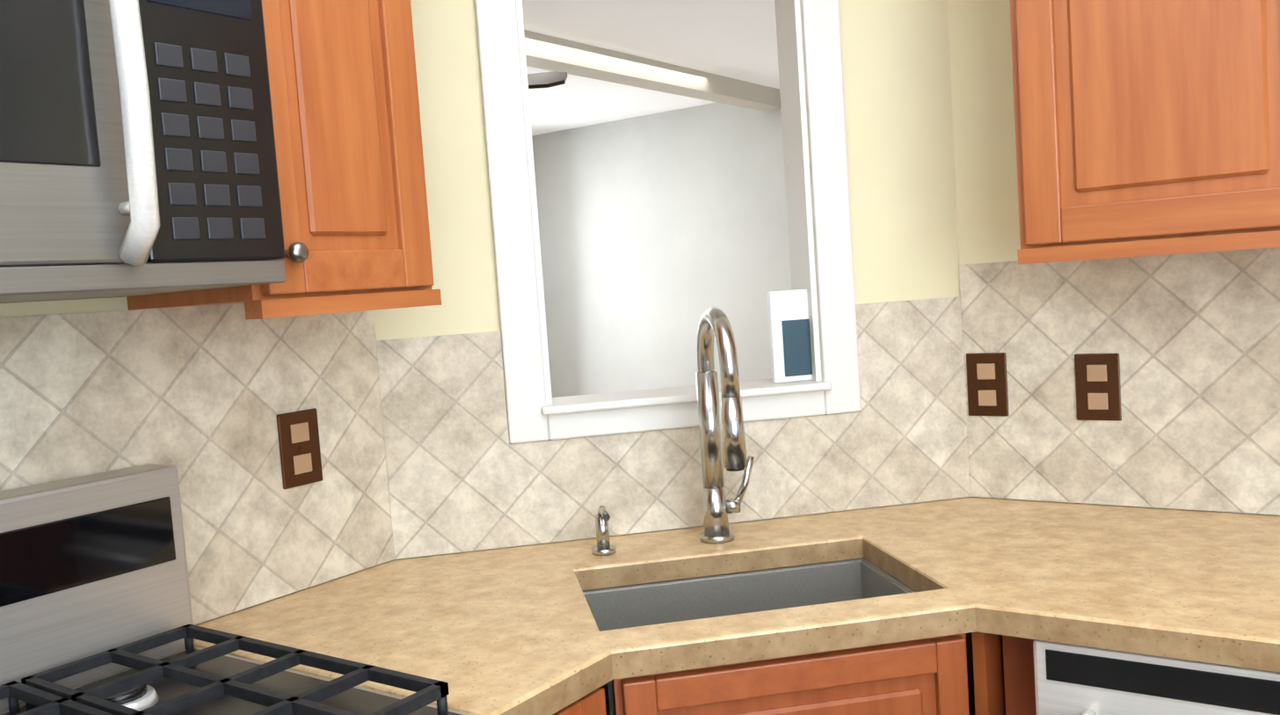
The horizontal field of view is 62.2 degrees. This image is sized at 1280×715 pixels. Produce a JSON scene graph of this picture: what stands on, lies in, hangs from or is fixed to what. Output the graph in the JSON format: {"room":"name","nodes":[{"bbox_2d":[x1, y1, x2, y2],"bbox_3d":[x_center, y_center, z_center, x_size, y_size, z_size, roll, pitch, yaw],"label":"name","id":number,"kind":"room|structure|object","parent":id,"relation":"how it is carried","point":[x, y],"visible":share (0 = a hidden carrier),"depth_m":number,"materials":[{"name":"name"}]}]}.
{"room":"kitchen","nodes":[
{"label":"kitchen","id":0,"kind":"room"},
{"bbox_2d":[0,296,391,625],"bbox_3d":[-1.557,0.236,0.566,0.100,2.440,3.569,-1,5,35],"label":"wall","id":1,"kind":"structure","parent":0,"point":[25,309],"depth_m":1.52,"materials":[{"name":"paint"}]},
{"bbox_2d":[0,0,285,303],"bbox_3d":[-0.821,-0.268,1.137,0.450,0.422,0.758,-1,5,35],"label":"over-the-range microwave","id":2,"kind":"object","parent":1,"relation":"attached to","point":[137,150],"visible":1,"depth_m":1.18,"materials":[{"name":"silver metal"}]},
{"bbox_2d":[0,302,394,625],"bbox_3d":[-1.066,0.230,1.164,0.010,0.498,2.027,-1,5,35],"label":"backsplash","id":3,"kind":"structure","parent":1,"relation":"attached to","point":[200,397],"depth_m":1.71,"materials":[{"name":"tile"}]},
{"bbox_2d":[276,407,322,488],"bbox_3d":[-0.584,0.156,1.828,0.008,0.128,0.080,-1,5,35],"label":"electrical outlet","id":4,"kind":"object","parent":3,"relation":"attached to","point":[299,444],"visible":1,"depth_m":1.82,"materials":[{"name":"brown metal"}]},
{"bbox_2d":[126,0,441,312],"bbox_3d":[-0.566,-0.470,1.606,0.330,0.765,0.326,-1,5,35],"label":"upper cabinet","id":5,"kind":"object","parent":1,"relation":"attached to","point":[343,83],"depth_m":1.53,"materials":[{"name":"brown wood"}]},
{"bbox_2d":[522,0,780,135],"bbox_3d":[-0.985,-1.234,3.488,4.700,0.200,6.660,-1,5,35],"label":"ceiling","id":6,"kind":"structure","parent":0,"point":[616,60],"depth_m":4.84,"materials":[{"name":"beige paint"}]},
{"bbox_2d":[527,71,567,88],"bbox_3d":[-0.834,-1.021,4.075,1.033,0.524,1.060,-1,5,35],"label":"ceiling fan","id":7,"kind":"object","parent":6,"relation":"hanging from","point":[545,79],"depth_m":3.99,"materials":[{"name":"grey metal"}]},
{"bbox_2d":[531,102,792,397],"bbox_3d":[1.025,-0.337,6.209,4.600,2.440,0.100,-1,5,35],"label":"wall","id":8,"kind":"structure","parent":0,"point":[660,233],"depth_m":6.75,"materials":[{"name":"paint"}]},
{"bbox_2d":[373,0,975,714],"bbox_3d":[0.078,0.013,2.135,1.475,2.440,0.104,-5,4,-10],"label":"wall","id":9,"kind":"structure","parent":0,"point":[899,139],"depth_m":2.12,"materials":[{"name":"paint"}]},
{"bbox_2d":[474,0,860,443],"bbox_3d":[0.053,-0.376,2.104,0.705,1.022,0.165,-5,4,-10],"label":"trim","id":10,"kind":"structure","parent":9,"relation":"attached to","point":[536,411],"depth_m":2.08,"materials":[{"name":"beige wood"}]},
{"bbox_2d":[767,289,812,383],"bbox_3d":[0.316,-0.046,2.175,0.116,0.185,0.072,-5,4,-10],"label":"framed picture","id":11,"kind":"object","parent":10,"relation":"on","point":[789,336],"visible":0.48,"depth_m":2.14,"materials":[{"name":"white plastic"}]},
{"bbox_2d":[376,296,970,559],"bbox_3d":[0.095,0.128,2.087,1.163,0.413,0.010,-5,4,-10],"label":"backsplash","id":12,"kind":"structure","parent":9,"relation":"attached to","point":[464,474],"depth_m":2.07,"materials":[{"name":"tile"}]},
{"bbox_2d":[946,0,1278,515],"bbox_3d":[1.903,-0.059,1.363,2.969,2.440,0.100,-1,5,35],"label":"wall","id":13,"kind":"structure","parent":0,"point":[983,106],"depth_m":2.12,"materials":[{"name":"paint"}]},
{"bbox_2d":[959,247,1279,515],"bbox_3d":[1.833,0.026,1.355,2.857,0.478,0.010,-1,5,35],"label":"backsplash","id":14,"kind":"structure","parent":13,"relation":"attached to","point":[1192,340],"depth_m":1.99,"materials":[{"name":"tile"}]},
{"bbox_2d":[966,352,1008,415],"bbox_3d":[0.702,0.055,2.147,0.080,0.128,0.008,-1,5,35],"label":"electrical outlet","id":15,"kind":"object","parent":14,"relation":"attached to","point":[987,383],"visible":1,"depth_m":2.14,"materials":[{"name":"brown metal"}]},
{"bbox_2d":[1074,353,1121,420],"bbox_3d":[0.873,0.056,2.026,0.080,0.128,0.008,-1,5,35],"label":"electrical outlet","id":16,"kind":"object","parent":14,"relation":"attached to","point":[1098,386],"visible":1,"depth_m":2.02,"materials":[{"name":"brown metal"}]},
{"bbox_2d":[1009,0,1279,264],"bbox_3d":[1.038,-0.569,1.614,0.975,0.790,0.385,-1,5,35],"label":"upper cabinet","id":17,"kind":"object","parent":13,"relation":"attached to","point":[1147,127],"visible":1,"depth_m":1.65,"materials":[{"name":"brown wood"}]},
{"bbox_3d":[0.347,1.425,-0.067,3.900,0.100,4.500,-1,5,35],"label":"floor","id":18,"kind":"structure","parent":0,"visible":0},
{"bbox_2d":[0,463,471,714],"bbox_3d":[-0.609,0.771,1.111,0.739,1.170,0.756,-1,5,35],"label":"gas range","id":19,"kind":"object","parent":18,"relation":"on","point":[96,615],"visible":1,"depth_m":1.40,"materials":[{"name":"silver metal"}]},
{"bbox_2d":[552,687,606,714],"bbox_3d":[-0.340,0.878,1.548,0.704,0.859,0.231,-1,5,35],"label":"base cabinet","id":20,"kind":"object","parent":18,"relation":"on","point":[592,702],"visible":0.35,"depth_m":1.40,"materials":[{"name":"brown wood"}]},
{"bbox_2d":[612,631,1005,714],"bbox_3d":[0.170,0.813,1.975,1.044,0.859,1.044,-1,5,35],"label":"base cabinet","id":21,"kind":"object","parent":18,"relation":"on","point":[926,676],"visible":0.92,"depth_m":1.50,"materials":[{"name":"brown wood"}]},
{"bbox_2d":[194,496,1279,714],"bbox_3d":[0.343,0.370,1.658,1.728,0.040,1.294,-1,5,35],"label":"countertop","id":22,"kind":"structure","parent":21,"relation":"on","point":[509,630],"depth_m":1.60,"materials":[{"name":"stone"}]},
{"bbox_2d":[591,505,616,555],"bbox_3d":[-0.065,0.313,1.920,0.076,0.092,0.076,-1,5,35],"label":"soap dispenser","id":23,"kind":"object","parent":22,"relation":"on","point":[603,547],"visible":1,"depth_m":1.93,"materials":[{"name":"silver metal"}]},
{"bbox_2d":[695,306,754,543],"bbox_3d":[0.151,0.126,1.906,0.173,0.436,0.201,-1,5,35],"label":"faucet","id":24,"kind":"object","parent":22,"relation":"on","point":[729,455],"visible":1,"depth_m":1.95,"materials":[{"name":"silver metal"}]},
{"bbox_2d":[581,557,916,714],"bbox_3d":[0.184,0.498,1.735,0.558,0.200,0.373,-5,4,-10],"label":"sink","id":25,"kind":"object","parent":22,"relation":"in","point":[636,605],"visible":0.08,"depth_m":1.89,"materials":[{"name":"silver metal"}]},
{"bbox_2d":[1002,634,1036,714],"bbox_3d":[0.763,0.781,1.841,0.064,0.859,0.572,-1,5,35],"label":"base cabinet","id":26,"kind":"object","parent":18,"relation":"on","point":[1019,674],"depth_m":1.59,"materials":[{"name":"brown wood"}]},
{"bbox_2d":[1032,639,1279,714],"bbox_3d":[0.987,0.785,1.577,0.600,0.856,0.708,-1,5,35],"label":"dishwasher","id":27,"kind":"object","parent":18,"relation":"on","point":[1070,679],"visible":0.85,"depth_m":1.40,"materials":[{"name":"silver metal"}]}
]}

